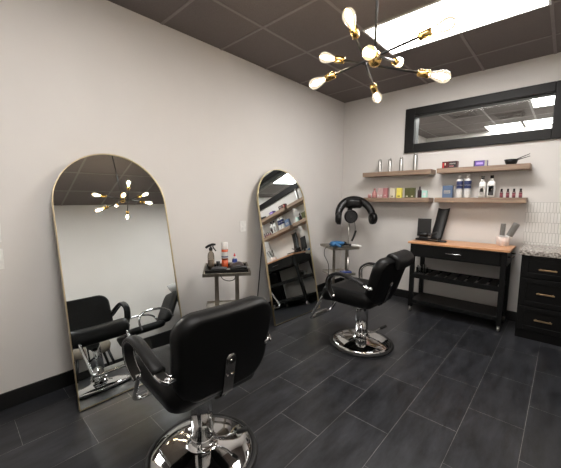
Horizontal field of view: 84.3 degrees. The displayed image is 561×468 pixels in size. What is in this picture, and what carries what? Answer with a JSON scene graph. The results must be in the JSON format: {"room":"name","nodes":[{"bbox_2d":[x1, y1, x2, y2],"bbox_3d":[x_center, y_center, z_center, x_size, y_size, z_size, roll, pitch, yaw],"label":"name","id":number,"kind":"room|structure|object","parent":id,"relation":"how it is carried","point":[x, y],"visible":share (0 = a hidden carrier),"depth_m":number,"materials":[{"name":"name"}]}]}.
{"room":"salon","nodes":[
{"label":"salon","id":0,"kind":"room"},
{"bbox_2d":[0,0,426,393],"bbox_3d":[0.667,-0.570,4.673,0.150,2.834,8.650,6,9,42],"label":"wall","id":1,"kind":"structure","parent":0,"point":[79,78],"depth_m":2.53,"materials":[{"name":"white paint"}]},
{"bbox_2d":[0,249,3,268],"bbox_3d":[-1.804,0.163,1.930,0.010,0.130,0.120,6,9,42],"label":"wall outlet","id":2,"kind":"object","parent":1,"relation":"attached to","point":[1,250],"visible":1,"depth_m":1.97,"materials":[{"name":"plastic"}]},
{"bbox_2d":[0,277,340,410],"bbox_3d":[-0.560,0.945,3.382,0.014,0.112,4.550,6,9,42],"label":"baseboard","id":3,"kind":"structure","parent":1,"relation":"attached to","point":[9,399],"depth_m":2.16,"materials":[{"name":"black wood"}]},
{"bbox_2d":[240,221,245,231],"bbox_3d":[-0.414,-0.086,3.425,0.010,0.120,0.085,6,9,42],"label":"wall outlet","id":4,"kind":"object","parent":1,"relation":"attached to","point":[242,223],"visible":1,"depth_m":3.42,"materials":[{"name":"plastic"}]},
{"bbox_2d":[257,242,262,295],"bbox_3d":[-0.270,0.452,3.568,0.042,1.053,0.321,3,7,23],"label":"power cord","id":5,"kind":"object","parent":1,"relation":"hanging from","point":[262,242],"visible":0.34,"depth_m":3.63,"materials":[{"name":"black rubber"}]},
{"bbox_2d":[0,291,560,467],"bbox_3d":[2.045,1.034,3.580,3.900,0.100,8.650,6,9,42],"label":"floor","id":6,"kind":"structure","parent":0,"point":[453,390],"depth_m":2.06,"materials":[{"name":"tile"}]},
{"bbox_2d":[51,153,181,411],"bbox_3d":[-1.173,0.256,2.326,0.392,1.712,0.790,6,9,42],"label":"arched mirror","id":7,"kind":"object","parent":6,"relation":"on","point":[112,232],"visible":0.98,"depth_m":2.25,"materials":[{"name":"gold mirror"}]},
{"bbox_2d":[122,296,271,467],"bbox_3d":[-0.493,0.745,1.709,0.643,0.887,0.801,-6,9,-44],"label":"chair","id":8,"kind":"object","parent":6,"relation":"on","point":[212,351],"visible":1,"depth_m":1.50,"materials":[{"name":"black leather"}]},
{"bbox_2d":[202,262,250,307],"bbox_3d":[-0.486,0.679,2.840,0.400,0.762,0.440,-1,7,-10],"label":"trolley","id":9,"kind":"object","parent":6,"relation":"on","point":[217,301],"visible":0.31,"depth_m":2.77,"materials":[{"name":"metal"}]},
{"bbox_2d":[206,300,234,307],"bbox_3d":[-0.486,0.668,2.838,0.380,0.030,0.308,-1,7,-10],"label":"shelf","id":10,"kind":"object","parent":9,"relation":"attached to","point":[209,304],"depth_m":2.95,"materials":[{"name":"metal"}]},
{"bbox_2d":[205,263,247,273],"bbox_3d":[-0.475,0.303,2.737,0.360,0.030,0.260,-1,7,-10],"label":"tray","id":11,"kind":"object","parent":9,"relation":"on","point":[207,271],"visible":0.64,"depth_m":2.62,"materials":[{"name":"black plastic"}]},
{"bbox_2d":[205,243,215,269],"bbox_3d":[-0.613,0.195,2.730,0.108,0.233,0.058,2,7,18],"label":"spray bottle","id":12,"kind":"object","parent":11,"relation":"on","point":[211,264],"visible":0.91,"depth_m":2.72,"materials":[{"name":"brown plastic"}]},
{"bbox_2d":[212,266,229,269],"bbox_3d":[-0.507,0.294,2.647,0.158,0.042,0.042,0,7,-2],"label":"hair clipper","id":13,"kind":"object","parent":11,"relation":"on","point":[217,267],"visible":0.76,"depth_m":2.63,"materials":[{"name":"grey plastic"}]},
{"bbox_2d":[221,242,227,266],"bbox_3d":[-0.500,0.188,2.781,0.060,0.235,0.060,-1,7,-10],"label":"spray can","id":14,"kind":"object","parent":11,"relation":"on","point":[224,245],"visible":0.92,"depth_m":2.76,"materials":[{"name":"orange paint"}]},
{"bbox_2d":[232,253,236,262],"bbox_3d":[-0.415,0.238,2.803,0.047,0.131,0.047,-1,7,-10],"label":"bottle","id":15,"kind":"object","parent":11,"relation":"on","point":[234,259],"visible":0.66,"depth_m":2.79,"materials":[{"name":"plastic"}]},
{"bbox_2d":[229,261,243,266],"bbox_3d":[-0.388,0.280,2.735,0.130,0.069,0.090,-2,7,-22],"label":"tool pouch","id":16,"kind":"object","parent":11,"relation":"on","point":[238,262],"visible":0.61,"depth_m":2.71,"materials":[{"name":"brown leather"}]},
{"bbox_2d":[230,265,249,269],"bbox_3d":[-0.350,0.291,2.676,0.177,0.042,0.042,-3,7,-27],"label":"hair clipper","id":17,"kind":"object","parent":11,"relation":"on","point":[237,266],"visible":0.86,"depth_m":2.66,"materials":[{"name":"black plastic"}]},
{"bbox_2d":[202,262,250,277],"bbox_3d":[-0.486,0.316,2.798,0.400,0.030,0.440,-1,7,-10],"label":"tray","id":18,"kind":"object","parent":9,"relation":"on","point":[248,273],"depth_m":2.59,"materials":[{"name":"metal"}]},
{"bbox_2d":[257,169,319,325],"bbox_3d":[0.093,0.099,3.673,0.370,1.723,0.790,6,9,44],"label":"arched mirror","id":19,"kind":"object","parent":6,"relation":"on","point":[291,277],"visible":1,"depth_m":3.64,"materials":[{"name":"gold mirror"}]},
{"bbox_2d":[320,243,358,303],"bbox_3d":[0.783,0.528,4.184,0.370,0.762,0.428,-2,7,-15],"label":"trolley","id":20,"kind":"object","parent":6,"relation":"on","point":[344,247],"visible":0.4,"depth_m":4.11,"materials":[{"name":"metal"}]},
{"bbox_2d":[319,246,330,298],"bbox_3d":[0.598,0.537,4.144,0.151,0.766,0.418,2,7,17],"label":"cord","id":21,"kind":"object","parent":20,"relation":"hanging from","point":[329,246],"visible":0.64,"depth_m":3.98,"materials":[{"name":"black rubber"}]},
{"bbox_2d":[330,241,346,247],"bbox_3d":[0.793,0.129,4.051,0.250,0.072,0.169,-4,7,-30],"label":"gloves","id":22,"kind":"object","parent":20,"relation":"on","point":[332,243],"visible":0.95,"depth_m":4.04,"materials":[{"name":"blue plastic"}]},
{"bbox_2d":[322,268,355,276],"bbox_3d":[0.783,0.517,4.183,0.352,0.030,0.294,-2,7,-15],"label":"shelf","id":23,"kind":"object","parent":20,"relation":"attached to","point":[325,271],"depth_m":4.22,"materials":[{"name":"metal"}]},
{"bbox_2d":[320,243,358,249],"bbox_3d":[0.784,0.165,4.143,0.370,0.030,0.420,-2,7,-15],"label":"tray","id":24,"kind":"object","parent":20,"relation":"on","point":[344,247],"depth_m":4.02,"materials":[{"name":"metal"}]},
{"bbox_2d":[344,243,360,246],"bbox_3d":[0.944,0.148,4.054,0.231,0.035,0.034,5,8,36],"label":"wand","id":25,"kind":"object","parent":20,"relation":"on","point":[346,244],"visible":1,"depth_m":4.04,"materials":[{"name":"white plastic"}]},
{"bbox_2d":[335,196,377,269],"bbox_3d":[1.029,0.169,4.439,0.594,1.420,0.383,-1,7,-6],"label":"dryer","id":26,"kind":"object","parent":6,"relation":"on","point":[350,216],"visible":0.78,"depth_m":4.31,"materials":[{"name":"black plastic"}]},
{"bbox_2d":[310,249,413,357],"bbox_3d":[0.733,0.589,2.985,0.878,0.912,0.643,6,9,44],"label":"chair","id":27,"kind":"object","parent":6,"relation":"on","point":[386,274],"visible":1,"depth_m":2.80,"materials":[{"name":"black leather"}]},
{"bbox_2d":[408,239,516,331],"bbox_3d":[2.075,0.541,3.625,1.032,0.868,0.472,6,9,42],"label":"rolling cart","id":28,"kind":"object","parent":6,"relation":"on","point":[460,251],"visible":0.97,"depth_m":3.49,"materials":[{"name":"black paint"}]},
{"bbox_2d":[416,264,427,272],"bbox_3d":[1.769,0.421,3.869,0.120,0.109,0.090,5,8,37],"label":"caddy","id":29,"kind":"object","parent":28,"relation":"on","point":[425,270],"visible":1,"depth_m":3.86,"materials":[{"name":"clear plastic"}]},
{"bbox_2d":[417,218,431,235],"bbox_3d":[1.841,-0.067,3.973,0.160,0.259,0.100,4,8,30],"label":"square panel","id":30,"kind":"object","parent":28,"relation":"on","point":[424,225],"visible":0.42,"depth_m":3.98,"materials":[{"name":"black plastic"}]},
{"bbox_2d":[415,238,437,241],"bbox_3d":[1.779,0.061,3.772,0.036,0.041,0.262,-6,9,-43],"label":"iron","id":31,"kind":"object","parent":28,"relation":"on","point":[424,239],"visible":1,"depth_m":3.75,"materials":[{"name":"black plastic"}]},
{"bbox_2d":[419,231,436,237],"bbox_3d":[1.829,0.020,3.840,0.204,0.118,0.060,5,8,34],"label":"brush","id":32,"kind":"object","parent":28,"relation":"on","point":[421,234],"visible":0.88,"depth_m":3.84,"materials":[{"name":"black plastic"}]},
{"bbox_2d":[431,208,449,239],"bbox_3d":[1.978,-0.127,3.841,0.183,0.390,0.142,5,8,38],"label":"board","id":33,"kind":"object","parent":28,"relation":"on","point":[442,214],"visible":0.93,"depth_m":3.84,"materials":[{"name":"black plastic"}]},
{"bbox_2d":[410,292,497,320],"bbox_3d":[2.062,0.839,3.666,0.900,0.043,0.386,6,9,42],"label":"shelf","id":34,"kind":"object","parent":28,"relation":"attached to","point":[484,311],"depth_m":3.60,"materials":[{"name":"black paint"}]},
{"bbox_2d":[411,268,505,291],"bbox_3d":[2.063,0.523,3.629,0.900,0.053,0.386,6,9,42],"label":"slatted shelf","id":35,"kind":"object","parent":28,"relation":"attached to","point":[493,284],"depth_m":3.56,"materials":[{"name":"black paint"}]},
{"bbox_2d":[408,239,515,252],"bbox_3d":[2.071,0.120,3.590,1.008,0.023,0.460,6,9,42],"label":"countertop","id":36,"kind":"structure","parent":28,"relation":"on","point":[450,243],"depth_m":3.43,"materials":[{"name":"brown wood"}]},
{"bbox_2d":[496,236,509,245],"bbox_3d":[2.449,0.079,3.414,0.128,0.100,0.128,6,9,42],"label":"cup","id":37,"kind":"object","parent":28,"relation":"on","point":[500,241],"visible":0.93,"depth_m":3.37,"materials":[{"name":"ceramic"}]},
{"bbox_2d":[499,223,505,236],"bbox_3d":[2.440,-0.002,3.406,0.053,0.230,0.049,6,9,42],"label":"brush","id":38,"kind":"object","parent":37,"relation":"in","point":[503,225],"visible":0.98,"depth_m":3.39,"materials":[{"name":"white plastic"}]},
{"bbox_2d":[505,222,519,238],"bbox_3d":[2.503,-0.005,3.355,0.131,0.243,0.071,6,9,42],"label":"brush","id":39,"kind":"object","parent":37,"relation":"in","point":[515,226],"visible":0.96,"depth_m":3.33,"materials":[{"name":"white plastic"}]},
{"bbox_2d":[515,255,560,346],"bbox_3d":[2.662,0.618,3.111,0.402,0.835,0.527,6,9,42],"label":"base cabinet","id":40,"kind":"object","parent":6,"relation":"on","point":[538,316],"visible":0.98,"depth_m":2.97,"materials":[{"name":"black paint"}]},
{"bbox_2d":[519,244,560,258],"bbox_3d":[2.843,0.191,2.900,0.922,0.055,0.523,6,9,42],"label":"countertop","id":41,"kind":"structure","parent":40,"relation":"on","point":[546,251],"depth_m":2.97,"materials":[{"name":"stone"}]},
{"bbox_2d":[108,0,560,138],"bbox_3d":[2.051,-1.882,3.248,3.900,0.100,8.650,6,9,42],"label":"ceiling","id":42,"kind":"structure","parent":0,"point":[317,24],"depth_m":2.90,"materials":[{"name":"tile"}]},
{"bbox_2d":[160,0,560,136],"bbox_3d":[2.051,-1.830,3.253,3.600,0.007,8.350,6,9,42],"label":"grid","id":43,"kind":"object","parent":42,"relation":"attached to","point":[552,15],"visible":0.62,"depth_m":2.88,"materials":[{"name":"metal"}]},
{"bbox_2d":[309,0,455,102],"bbox_3d":[0.518,-1.212,1.636,0.606,0.869,0.601,-2,7,-15],"label":"chandelier","id":44,"kind":"object","parent":42,"relation":"hanging from","point":[369,54],"visible":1,"depth_m":1.61,"materials":[{"name":"white glass"}]},
{"bbox_2d":[324,71,336,81],"bbox_3d":[0.284,-0.893,1.759,0.067,0.049,0.040,4,7,30],"label":"socket","id":45,"kind":"object","parent":44,"relation":"attached to","point":[328,77],"depth_m":1.75,"materials":[{"name":"gold metal"}]},
{"bbox_2d":[334,55,344,63],"bbox_3d":[0.348,-1.024,1.820,0.068,0.054,0.040,4,7,29],"label":"socket","id":46,"kind":"object","parent":44,"relation":"attached to","point":[337,59],"depth_m":1.81,"materials":[{"name":"gold metal"}]},
{"bbox_2d":[349,25,359,39],"bbox_3d":[0.358,-0.977,1.500,0.040,0.052,0.068,4,7,29],"label":"socket","id":47,"kind":"object","parent":44,"relation":"attached to","point":[353,29],"depth_m":1.48,"materials":[{"name":"gold metal"}]},
{"bbox_2d":[370,83,377,93],"bbox_3d":[0.571,-0.890,1.894,0.040,0.052,0.068,4,7,29],"label":"socket","id":48,"kind":"object","parent":44,"relation":"attached to","point":[373,87],"depth_m":1.88,"materials":[{"name":"gold metal"}]},
{"bbox_2d":[371,50,379,59],"bbox_3d":[0.448,-0.850,1.470,0.040,0.051,0.068,4,8,31],"label":"socket","id":49,"kind":"object","parent":44,"relation":"attached to","point":[376,54],"depth_m":1.45,"materials":[{"name":"gold metal"}]},
{"bbox_2d":[391,58,399,65],"bbox_3d":[0.677,-1.018,1.830,0.040,0.051,0.068,4,8,31],"label":"socket","id":50,"kind":"object","parent":44,"relation":"attached to","point":[396,61],"depth_m":1.81,"materials":[{"name":"gold metal"}]},
{"bbox_2d":[417,69,430,78],"bbox_3d":[0.747,-0.836,1.615,0.068,0.054,0.040,4,7,29],"label":"socket","id":51,"kind":"object","parent":44,"relation":"attached to","point":[424,73],"depth_m":1.60,"materials":[{"name":"gold metal"}]},
{"bbox_2d":[418,27,431,40],"bbox_3d":[0.703,-0.972,1.508,0.067,0.049,0.040,4,7,30],"label":"socket","id":52,"kind":"object","parent":44,"relation":"attached to","point":[426,33],"depth_m":1.50,"materials":[{"name":"gold metal"}]},
{"bbox_2d":[363,0,550,54],"bbox_3d":[1.367,-1.741,2.498,1.219,0.012,0.610,6,9,42],"label":"recessed light","id":53,"kind":"object","parent":42,"relation":"in","point":[469,15],"visible":0.96,"depth_m":2.50,"materials":[{"name":"white plastic"}]},
{"bbox_2d":[441,109,484,119],"bbox_3d":[3.129,-2.057,5.340,0.580,0.019,0.580,6,9,42],"label":"ceiling vent","id":54,"kind":"object","parent":42,"relation":"in","point":[475,112],"visible":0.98,"depth_m":5.33,"materials":[{"name":"metal"}]},
{"bbox_2d":[441,100,526,114],"bbox_3d":[2.968,-1.990,4.710,1.210,0.012,0.670,6,9,42],"label":"recessed light","id":55,"kind":"object","parent":42,"relation":"in","point":[525,100],"visible":0.09,"depth_m":4.92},
{"bbox_2d":[484,121,523,130],"bbox_3d":[4.495,-2.161,6.231,0.590,0.012,0.550,6,9,42],"label":"recessed light","id":56,"kind":"object","parent":42,"relation":"in","point":[513,124],"visible":1,"depth_m":6.22,"materials":[{"name":"white plastic"}]},
{"bbox_2d":[488,108,532,120],"bbox_3d":[3.991,-2.060,5.377,0.580,0.019,0.580,6,9,42],"label":"ceiling vent","id":57,"kind":"object","parent":42,"relation":"in","point":[523,112],"visible":1,"depth_m":5.34,"materials":[{"name":"metal"}]},
{"bbox_2d":[523,117,552,126],"bbox_3d":[4.952,-2.112,5.814,0.590,0.012,0.550,6,9,42],"label":"recessed light","id":58,"kind":"object","parent":42,"relation":"in","point":[542,121],"visible":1,"depth_m":5.88,"materials":[{"name":"white plastic"}]},
{"bbox_2d":[530,96,554,107],"bbox_3d":[3.836,-1.941,4.290,0.600,0.012,1.220,6,9,42],"label":"recessed light","id":59,"kind":"object","parent":42,"relation":"in","point":[545,101],"visible":0.29,"depth_m":4.62,"materials":[{"name":"white plastic"}]},
{"bbox_2d":[340,52,560,311],"bbox_3d":[2.342,-0.460,3.732,3.600,2.834,0.120,6,9,42],"label":"wall","id":60,"kind":"structure","parent":0,"point":[373,131],"depth_m":3.91,"materials":[{"name":"white paint"}]},
{"bbox_2d":[364,198,433,201],"bbox_3d":[1.579,-0.465,4.218,0.886,0.058,0.200,6,9,42],"label":"wall shelf","id":61,"kind":"object","parent":60,"relation":"attached to","point":[367,199],"visible":0.76,"depth_m":4.09,"materials":[{"name":"brown wood"}]},
{"bbox_2d":[372,188,376,197],"bbox_3d":[1.343,-0.585,4.423,0.068,0.132,0.068,6,9,42],"label":"bottle","id":62,"kind":"object","parent":61,"relation":"on","point":[374,193],"visible":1,"depth_m":4.40,"materials":[{"name":"pink plastic"}]},
{"bbox_2d":[380,188,382,197],"bbox_3d":[1.422,-0.577,4.350,0.036,0.133,0.037,6,9,44],"label":"carton","id":63,"kind":"object","parent":61,"relation":"on","point":[381,189],"visible":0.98,"depth_m":4.34,"materials":[{"name":"pink cardboard"}]},
{"bbox_2d":[383,188,388,197],"bbox_3d":[1.466,-0.572,4.311,0.060,0.132,0.046,6,9,41],"label":"carton","id":64,"kind":"object","parent":61,"relation":"on","point":[385,190],"visible":1,"depth_m":4.29,"materials":[{"name":"pink cardboard"}]},
{"bbox_2d":[390,188,395,197],"bbox_3d":[1.541,-0.563,4.242,0.070,0.131,0.046,6,9,44],"label":"carton","id":65,"kind":"object","parent":61,"relation":"on","point":[392,190],"visible":0.98,"depth_m":4.22,"materials":[{"name":"beige cardboard"}]},
{"bbox_2d":[396,188,402,197],"bbox_3d":[1.606,-0.555,4.182,0.068,0.129,0.046,6,9,42],"label":"carton","id":66,"kind":"object","parent":61,"relation":"on","point":[399,192],"visible":1,"depth_m":4.17,"materials":[{"name":"yellow cardboard"}]},
{"bbox_2d":[404,188,409,197],"bbox_3d":[1.686,-0.546,4.109,0.064,0.127,0.046,6,9,43],"label":"carton","id":67,"kind":"object","parent":61,"relation":"on","point":[407,190],"visible":0.91,"depth_m":4.09,"materials":[{"name":"green cardboard"}]},
{"bbox_2d":[410,188,415,197],"bbox_3d":[1.736,-0.541,4.064,0.062,0.127,0.046,6,9,44],"label":"carton","id":68,"kind":"object","parent":61,"relation":"on","point":[412,190],"visible":1,"depth_m":4.05,"materials":[{"name":"green cardboard"}]},
{"bbox_2d":[417,187,421,197],"bbox_3d":[1.799,-0.541,4.006,0.050,0.142,0.050,6,9,42],"label":"bottle","id":69,"kind":"object","parent":61,"relation":"on","point":[419,194],"visible":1,"depth_m":3.99,"materials":[{"name":"plastic"}]},
{"bbox_2d":[422,190,427,197],"bbox_3d":[1.847,-0.510,3.965,0.060,0.090,0.051,6,9,42],"label":"carton","id":70,"kind":"object","parent":61,"relation":"on","point":[424,193],"visible":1,"depth_m":3.95,"materials":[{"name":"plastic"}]},
{"bbox_2d":[363,169,435,177],"bbox_3d":[1.575,-0.814,4.183,0.915,0.058,0.200,6,9,42],"label":"wall shelf","id":71,"kind":"object","parent":60,"relation":"attached to","point":[422,171],"visible":1,"depth_m":4.08,"materials":[{"name":"brown wood"}]},
{"bbox_2d":[378,159,381,171],"bbox_3d":[1.391,-0.951,4.337,0.047,0.180,0.047,6,9,42],"label":"can","id":72,"kind":"object","parent":71,"relation":"on","point":[380,161],"visible":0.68,"depth_m":4.32,"materials":[{"name":"metal"}]},
{"bbox_2d":[388,158,391,170],"bbox_3d":[1.497,-0.941,4.241,0.047,0.182,0.047,6,9,42],"label":"can","id":73,"kind":"object","parent":71,"relation":"on","point":[389,160],"visible":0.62,"depth_m":4.22,"materials":[{"name":"metal"}]},
{"bbox_2d":[399,157,402,170],"bbox_3d":[1.610,-0.931,4.137,0.047,0.186,0.047,6,9,42],"label":"can","id":74,"kind":"object","parent":71,"relation":"on","point":[401,158],"visible":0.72,"depth_m":4.12,"materials":[{"name":"metal"}]},
{"bbox_2d":[413,153,417,169],"bbox_3d":[1.745,-0.937,4.012,0.053,0.226,0.053,6,9,42],"label":"can","id":75,"kind":"object","parent":71,"relation":"on","point":[415,157],"visible":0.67,"depth_m":3.99,"materials":[{"name":"metal"}]},
{"bbox_2d":[341,277,516,321],"bbox_3d":[1.843,0.850,4.249,2.346,0.112,0.014,6,9,42],"label":"baseboard","id":76,"kind":"structure","parent":60,"relation":"attached to","point":[511,315],"depth_m":4.25,"materials":[{"name":"black wood"}]},
{"bbox_2d":[434,198,527,202],"bbox_3d":[2.281,-0.391,3.578,0.888,0.058,0.200,6,9,42],"label":"wall shelf","id":77,"kind":"object","parent":60,"relation":"attached to","point":[450,200],"visible":0.98,"depth_m":3.46,"materials":[{"name":"brown wood"}]},
{"bbox_2d":[442,185,453,197],"bbox_3d":[2.044,-0.517,3.782,0.112,0.146,0.051,6,9,44],"label":"carton","id":78,"kind":"object","parent":77,"relation":"on","point":[447,191],"visible":1,"depth_m":3.76,"materials":[{"name":"cardboard"}]},
{"bbox_2d":[456,175,462,197],"bbox_3d":[2.135,-0.565,3.693,0.069,0.262,0.068,6,9,42],"label":"bottle","id":79,"kind":"object","parent":77,"relation":"on","point":[459,186],"visible":1,"depth_m":3.67,"materials":[{"name":"white plastic"}]},
{"bbox_2d":[463,175,471,197],"bbox_3d":[2.196,-0.560,3.638,0.075,0.264,0.074,6,9,42],"label":"bottle","id":80,"kind":"object","parent":77,"relation":"on","point":[467,182],"visible":1,"depth_m":3.61,"materials":[{"name":"white plastic"}]},
{"bbox_2d":[478,176,485,197],"bbox_3d":[2.305,-0.537,3.538,0.072,0.242,0.052,6,9,42],"label":"bottle","id":81,"kind":"object","parent":77,"relation":"on","point":[482,185],"visible":1,"depth_m":3.52,"materials":[{"name":"white plastic"}]},
{"bbox_2d":[479,186,484,194],"bbox_3d":[2.288,-0.492,3.525,0.050,0.104,0.004,6,9,42],"label":"print","id":82,"kind":"object","parent":81,"relation":"attached to","point":[481,188],"depth_m":3.52},
{"bbox_2d":[486,175,495,197],"bbox_3d":[2.369,-0.534,3.479,0.082,0.248,0.052,6,9,42],"label":"bottle","id":83,"kind":"object","parent":77,"relation":"on","point":[491,186],"visible":1,"depth_m":3.46,"materials":[{"name":"white plastic"}]},
{"bbox_2d":[488,186,493,194],"bbox_3d":[2.353,-0.487,3.466,0.051,0.107,0.004,6,9,42],"label":"print","id":84,"kind":"object","parent":83,"relation":"attached to","point":[490,188],"depth_m":3.46},
{"bbox_2d":[404,80,560,152],"bbox_3d":[2.306,-1.311,3.646,1.620,0.565,0.155,6,9,42],"label":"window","id":85,"kind":"structure","parent":60,"relation":"in","point":[411,144],"depth_m":3.52,"materials":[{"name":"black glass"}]},
{"bbox_2d":[437,163,531,173],"bbox_3d":[2.288,-0.738,3.532,0.890,0.058,0.200,6,9,42],"label":"wall shelf","id":86,"kind":"object","parent":60,"relation":"attached to","point":[524,166],"visible":1,"depth_m":3.43,"materials":[{"name":"brown wood"}]},
{"bbox_2d":[442,161,458,167],"bbox_3d":[2.050,-0.833,3.741,0.165,0.082,0.071,7,9,44],"label":"box","id":87,"kind":"object","parent":86,"relation":"on","point":[450,164],"visible":0.75,"depth_m":3.71,"materials":[{"name":"red cardboard"}]},
{"bbox_2d":[448,161,456,167],"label":"print","id":88,"kind":"object","parent":87,"relation":"attached to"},
{"bbox_2d":[473,160,487,165],"bbox_3d":[2.283,-0.801,3.530,0.130,0.068,0.071,6,9,42],"label":"box","id":89,"kind":"object","parent":86,"relation":"on","point":[480,162],"visible":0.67,"depth_m":3.50,"materials":[{"name":"purple cardboard"}]},
{"bbox_2d":[504,159,517,163],"bbox_3d":[2.489,-0.774,3.343,0.128,0.058,0.128,6,9,42],"label":"mixing bowl","id":90,"kind":"object","parent":86,"relation":"on","point":[507,161],"visible":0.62,"depth_m":3.30,"materials":[{"name":"black plastic"}]},
{"bbox_2d":[523,202,560,246],"bbox_3d":[3.013,-0.083,3.067,0.940,0.452,0.009,6,9,42],"label":"backsplash","id":91,"kind":"structure","parent":60,"relation":"attached to","point":[542,226],"depth_m":3.28,"materials":[{"name":"white tile"}]},
{"bbox_2d":[427,124,551,141],"bbox_3d":[4.922,-0.773,6.525,3.600,2.834,0.150,6,9,42],"label":"wall","id":92,"kind":"structure","parent":0,"point":[545,126],"depth_m":6.64,"materials":[{"name":"white paint"}]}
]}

